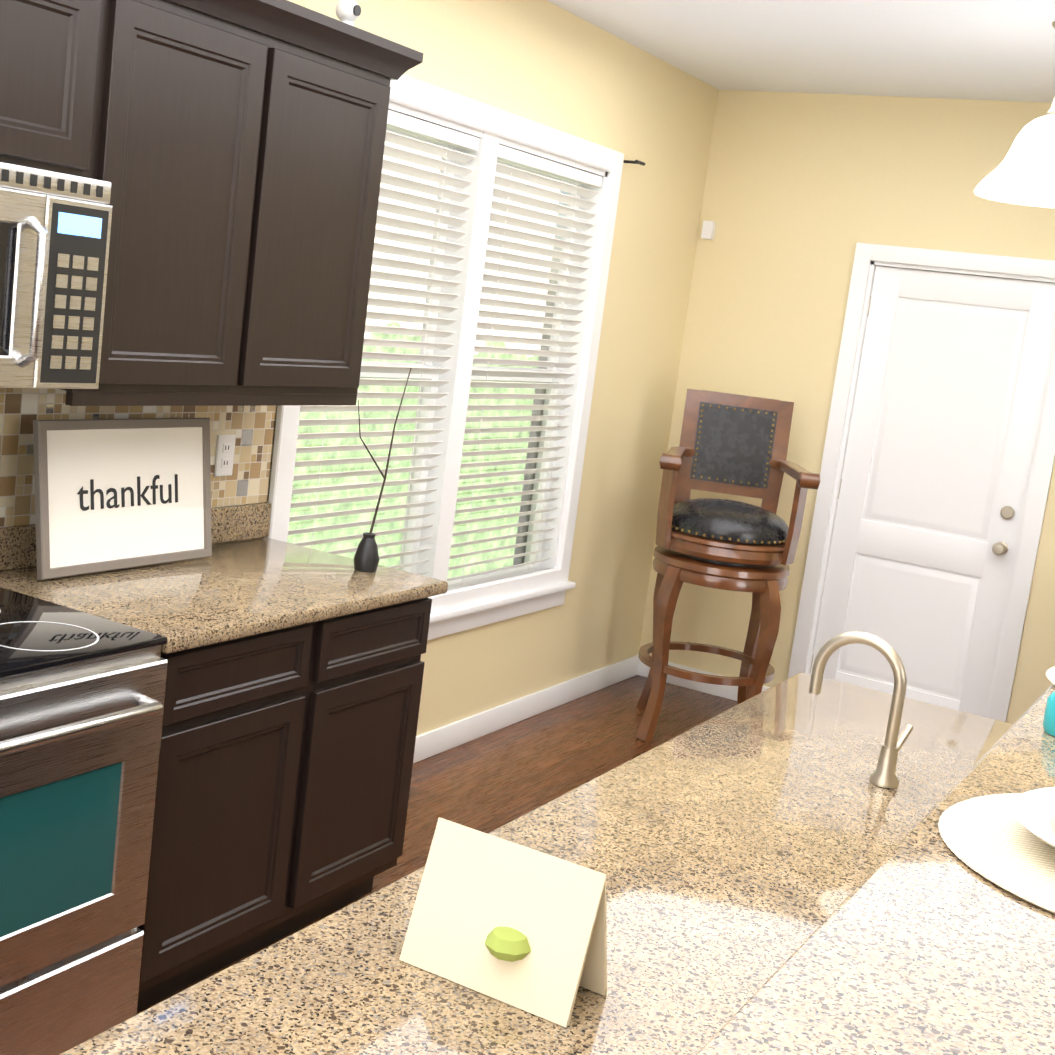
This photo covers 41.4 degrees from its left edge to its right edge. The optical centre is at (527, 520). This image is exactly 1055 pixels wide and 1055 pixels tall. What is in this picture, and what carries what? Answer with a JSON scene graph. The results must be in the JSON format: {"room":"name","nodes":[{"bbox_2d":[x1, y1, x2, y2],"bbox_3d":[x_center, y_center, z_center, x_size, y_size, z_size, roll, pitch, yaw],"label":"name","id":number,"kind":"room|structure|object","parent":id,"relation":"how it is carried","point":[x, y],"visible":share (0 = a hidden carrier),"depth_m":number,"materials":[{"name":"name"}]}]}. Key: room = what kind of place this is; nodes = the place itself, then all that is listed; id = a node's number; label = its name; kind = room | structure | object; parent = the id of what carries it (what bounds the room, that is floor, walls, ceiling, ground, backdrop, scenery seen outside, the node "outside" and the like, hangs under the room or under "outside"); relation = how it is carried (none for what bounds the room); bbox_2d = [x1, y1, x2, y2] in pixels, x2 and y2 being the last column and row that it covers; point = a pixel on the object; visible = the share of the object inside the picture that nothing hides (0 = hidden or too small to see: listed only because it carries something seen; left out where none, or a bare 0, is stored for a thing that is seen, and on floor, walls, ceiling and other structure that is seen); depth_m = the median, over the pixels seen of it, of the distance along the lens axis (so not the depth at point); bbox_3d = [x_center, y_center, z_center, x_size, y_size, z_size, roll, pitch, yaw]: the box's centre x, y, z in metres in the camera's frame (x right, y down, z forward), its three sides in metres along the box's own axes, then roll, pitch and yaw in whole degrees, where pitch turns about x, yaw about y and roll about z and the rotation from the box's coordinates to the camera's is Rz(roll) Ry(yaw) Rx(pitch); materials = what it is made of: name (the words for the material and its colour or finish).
{"room":"kitchen","nodes":[
{"label":"kitchen","id":0,"kind":"room"},
{"bbox_2d":[9,0,717,735],"bbox_3d":[-1.414,-0.312,2.925,0.150,2.720,8.550,12,10,28],"label":"wall","id":1,"kind":"structure","parent":0,"point":[549,64],"depth_m":5.78,"materials":[{"name":"yellow paint"}]},
{"bbox_2d":[0,0,119,180],"bbox_3d":[-1.096,-0.947,2.733,0.342,0.472,0.379,12,10,28],"label":"upper cabinet","id":2,"kind":"object","parent":1,"relation":"attached to","point":[58,57],"depth_m":2.74,"materials":[{"name":"brown wood"}]},
{"bbox_2d":[0,162,111,388],"bbox_3d":[-1.199,-0.483,2.609,0.453,0.420,0.754,12,10,28],"label":"microwave","id":3,"kind":"object","parent":2,"relation":"attached to","point":[55,229],"visible":1,"depth_m":2.73,"materials":[{"name":"silver metal"}]},
{"bbox_2d":[0,388,276,526],"bbox_3d":[-1.805,-0.011,2.166,0.008,0.635,4.305,12,10,28],"label":"tile backsplash","id":4,"kind":"structure","parent":1,"relation":"attached to","point":[252,428],"depth_m":3.49,"materials":[{"name":"tile"}]},
{"bbox_2d":[214,435,235,476],"bbox_3d":[-0.833,-0.179,3.845,0.008,0.114,0.070,12,10,28],"label":"outlet","id":5,"kind":"object","parent":4,"relation":"attached to","point":[225,449],"visible":1,"depth_m":3.84,"materials":[{"name":"white plastic"}]},
{"bbox_2d":[56,0,283,399],"bbox_3d":[-0.906,-0.764,3.148,0.342,0.912,0.501,12,10,28],"label":"upper cabinet","id":6,"kind":"object","parent":1,"relation":"attached to","point":[232,151],"depth_m":3.10,"materials":[{"name":"brown wood"}]},
{"bbox_2d":[248,0,407,399],"bbox_3d":[-0.660,-0.800,3.581,0.342,0.912,0.497,12,10,28],"label":"upper cabinet","id":7,"kind":"object","parent":1,"relation":"attached to","point":[333,90],"depth_m":3.50,"materials":[{"name":"brown wood"}]},
{"bbox_2d":[335,0,360,25],"bbox_3d":[-0.474,-1.317,3.660,0.066,0.107,0.064,12,10,28],"label":"gadget","id":8,"kind":"object","parent":7,"relation":"on","point":[348,12],"visible":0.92,"depth_m":3.64,"materials":[{"name":"white plastic"}]},
{"bbox_2d":[267,75,623,639],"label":"window","id":9,"kind":"structure","parent":1,"relation":"in","point":[491,128],"depth_m":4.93,"materials":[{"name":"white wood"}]},
{"bbox_2d":[288,110,601,590],"bbox_3d":[-0.251,-0.502,4.860,0.048,1.608,1.720,12,10,28],"label":"window blinds","id":10,"kind":"object","parent":9,"relation":"attached to","point":[419,127],"visible":0.62,"depth_m":4.79,"materials":[{"name":"white plastic"}]},
{"bbox_2d":[413,654,640,762],"bbox_3d":[-0.166,0.790,5.434,0.017,0.100,2.829,12,10,28],"label":"baseboard","id":11,"kind":"structure","parent":1,"relation":"attached to","point":[428,744],"depth_m":5.66,"materials":[{"name":"white wood"}]},
{"bbox_2d":[623,160,644,165],"bbox_3d":[0.423,-1.433,5.581,0.076,0.014,0.070,12,10,28],"label":"curtain rod bracket","id":12,"kind":"object","parent":1,"relation":"attached to","point":[635,162],"visible":1,"depth_m":5.57,"materials":[{"name":"black metal"}]},
{"bbox_2d":[137,675,736,1013],"bbox_3d":[1.232,1.650,1.582,6.700,0.060,8.550,12,10,28],"label":"floor","id":13,"kind":"structure","parent":0,"point":[492,781],"depth_m":5.20,"materials":[{"name":"brown wood"}]},
{"bbox_2d":[0,587,167,1054],"bbox_3d":[-1.201,0.518,2.695,0.715,1.215,0.756,12,10,28],"label":"range","id":14,"kind":"object","parent":13,"relation":"on","point":[82,696],"visible":1,"depth_m":2.71,"materials":[{"name":"silver metal"}]},
{"bbox_2d":[137,597,431,1011],"bbox_3d":[-0.827,0.608,3.521,0.627,0.878,1.021,12,10,28],"label":"base cabinet","id":15,"kind":"object","parent":13,"relation":"on","point":[286,758],"visible":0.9,"depth_m":3.31,"materials":[{"name":"brown wood"}]},
{"bbox_2d":[0,503,447,653],"bbox_3d":[-0.748,0.111,3.450,0.647,0.136,1.053,12,10,28],"label":"countertop","id":16,"kind":"structure","parent":15,"relation":"on","point":[248,578],"depth_m":3.32,"materials":[{"name":"stone"}]},
{"bbox_2d":[33,418,211,579],"bbox_3d":[-0.971,-0.066,3.403,0.068,0.362,0.560,12,10,28],"label":"sign","id":17,"kind":"object","parent":16,"relation":"on","point":[72,457],"visible":0.98,"depth_m":3.37,"materials":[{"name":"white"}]},
{"bbox_2d":[77,474,177,510],"bbox_3d":[-0.969,-0.070,3.397,0.001,0.074,0.330,2,5,30],"label":"lettering","id":18,"kind":"object","parent":17,"relation":"attached to","point":[154,487],"visible":1,"depth_m":3.40,"materials":[{"name":"grey paint"}]},
{"bbox_2d":[354,368,410,571],"bbox_3d":[-0.408,-0.136,3.711,0.070,0.550,0.182,12,10,28],"label":"vase","id":19,"kind":"object","parent":16,"relation":"on","point":[366,557],"visible":1,"depth_m":3.73,"materials":[{"name":"black ceramic"}]},
{"bbox_2d":[636,389,819,741],"bbox_3d":[0.796,0.196,5.770,0.625,1.409,0.618,8,9,4],"label":"bar stool","id":20,"kind":"object","parent":13,"relation":"on","point":[733,444],"visible":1,"depth_m":5.62,"materials":[{"name":"brown wood"}]},
{"bbox_3d":[0.298,0.966,2.143,0.665,0.878,2.261,12,10,28],"label":"base cabinet","id":21,"kind":"object","parent":13,"relation":"on","visible":0},
{"bbox_2d":[60,672,1012,1054],"bbox_3d":[0.353,0.515,2.085,0.682,0.036,2.321,12,10,28],"label":"countertop","id":22,"kind":"structure","parent":21,"relation":"on","point":[738,854],"depth_m":1.88,"materials":[{"name":"stone"}]},
{"bbox_2d":[399,817,606,1026],"bbox_3d":[-0.022,0.445,1.582,0.220,0.160,0.112,12,10,28],"label":"card","id":23,"kind":"object","parent":22,"relation":"on","point":[521,927],"visible":1,"depth_m":1.56,"materials":[{"name":"beige paper"}]},
{"bbox_2d":[809,631,912,788],"bbox_3d":[0.609,0.326,2.526,0.187,0.261,0.115,12,10,28],"label":"faucet","id":24,"kind":"object","parent":22,"relation":"on","point":[883,775],"visible":1,"depth_m":2.47,"materials":[{"name":"silver metal"}]},
{"bbox_3d":[0.637,0.935,1.892,0.141,1.099,2.397,12,10,28],"label":"wall","id":25,"kind":"structure","parent":13,"relation":"on","visible":0},
{"bbox_2d":[696,684,1054,1054],"bbox_3d":[0.808,0.399,1.773,0.501,0.030,2.495,12,10,28],"label":"bar","id":26,"kind":"object","parent":25,"relation":"on","point":[923,939],"visible":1,"depth_m":1.27,"materials":[{"name":"stone"}]},
{"bbox_2d":[938,793,1054,913],"bbox_3d":[0.704,0.396,1.583,0.462,0.007,0.462,12,10,28],"label":"placemat","id":27,"kind":"object","parent":26,"relation":"on","point":[992,839],"visible":0.88,"depth_m":1.58,"materials":[{"name":"white fabric"}]},
{"bbox_2d":[1011,787,1054,847],"bbox_3d":[0.707,0.367,1.578,0.310,0.050,0.310,12,10,28],"label":"plate","id":28,"kind":"object","parent":27,"relation":"on","point":[1033,811],"visible":1,"depth_m":1.62,"materials":[{"name":"beige ceramic"}]},
{"bbox_2d":[1043,691,1054,735],"bbox_3d":[0.826,0.292,2.132,0.064,0.072,0.064,12,10,28],"label":"jar","id":29,"kind":"object","parent":26,"relation":"on","point":[1049,722],"visible":1,"depth_m":2.12,"materials":[{"name":"teal ceramic"}]},
{"bbox_2d":[1046,666,1054,684],"bbox_3d":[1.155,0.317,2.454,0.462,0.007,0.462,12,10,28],"label":"placemat","id":30,"kind":"object","parent":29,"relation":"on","point":[1050,673],"visible":1,"depth_m":2.51,"materials":[{"name":"white"}]},
{"bbox_2d":[547,0,1054,102],"bbox_3d":[1.579,-1.085,1.155,6.700,0.080,8.550,12,10,28],"label":"ceiling","id":31,"kind":"structure","parent":0,"point":[1000,50],"depth_m":4.99,"materials":[{"name":"white paint"}]},
{"bbox_2d":[974,21,1054,207],"bbox_3d":[1.637,-1.258,4.309,0.413,0.531,0.413,12,10,28],"label":"light","id":32,"kind":"object","parent":31,"relation":"hanging from","point":[1023,173],"visible":1,"depth_m":4.25,"materials":[{"name":"white glass"}]},
{"bbox_2d":[639,90,1054,723],"bbox_3d":[3.543,-0.005,4.973,6.550,2.720,0.150,12,10,28],"label":"wall","id":33,"kind":"structure","parent":0,"point":[805,194],"depth_m":6.12,"materials":[{"name":"yellow paint"}]},
{"bbox_2d":[641,662,769,700],"bbox_3d":[0.853,0.756,6.475,0.709,0.100,0.013,12,10,28],"label":"baseboard","id":34,"kind":"structure","parent":33,"relation":"attached to","point":[729,692],"depth_m":6.49,"materials":[{"name":"white wood"}]},
{"bbox_2d":[701,221,715,239],"bbox_3d":[0.819,-1.314,6.310,0.050,0.080,0.028,12,10,28],"label":"sensor","id":35,"kind":"object","parent":33,"relation":"attached to","point":[708,229],"visible":0.98,"depth_m":6.30,"materials":[{"name":"white plastic"}]},
{"bbox_2d":[788,243,1054,721],"bbox_3d":[1.731,-0.079,5.987,0.950,2.105,0.171,12,10,28],"label":"door frame","id":36,"kind":"structure","parent":33,"relation":"attached to","point":[868,258],"depth_m":5.88,"materials":[{"name":"white wood"}]},
{"bbox_2d":[810,266,1054,716],"bbox_3d":[1.696,-0.040,5.950,0.786,2.006,0.116,12,10,28],"label":"door","id":37,"kind":"structure","parent":33,"relation":"in","point":[950,391],"depth_m":5.93,"materials":[{"name":"white wood"}]}
]}

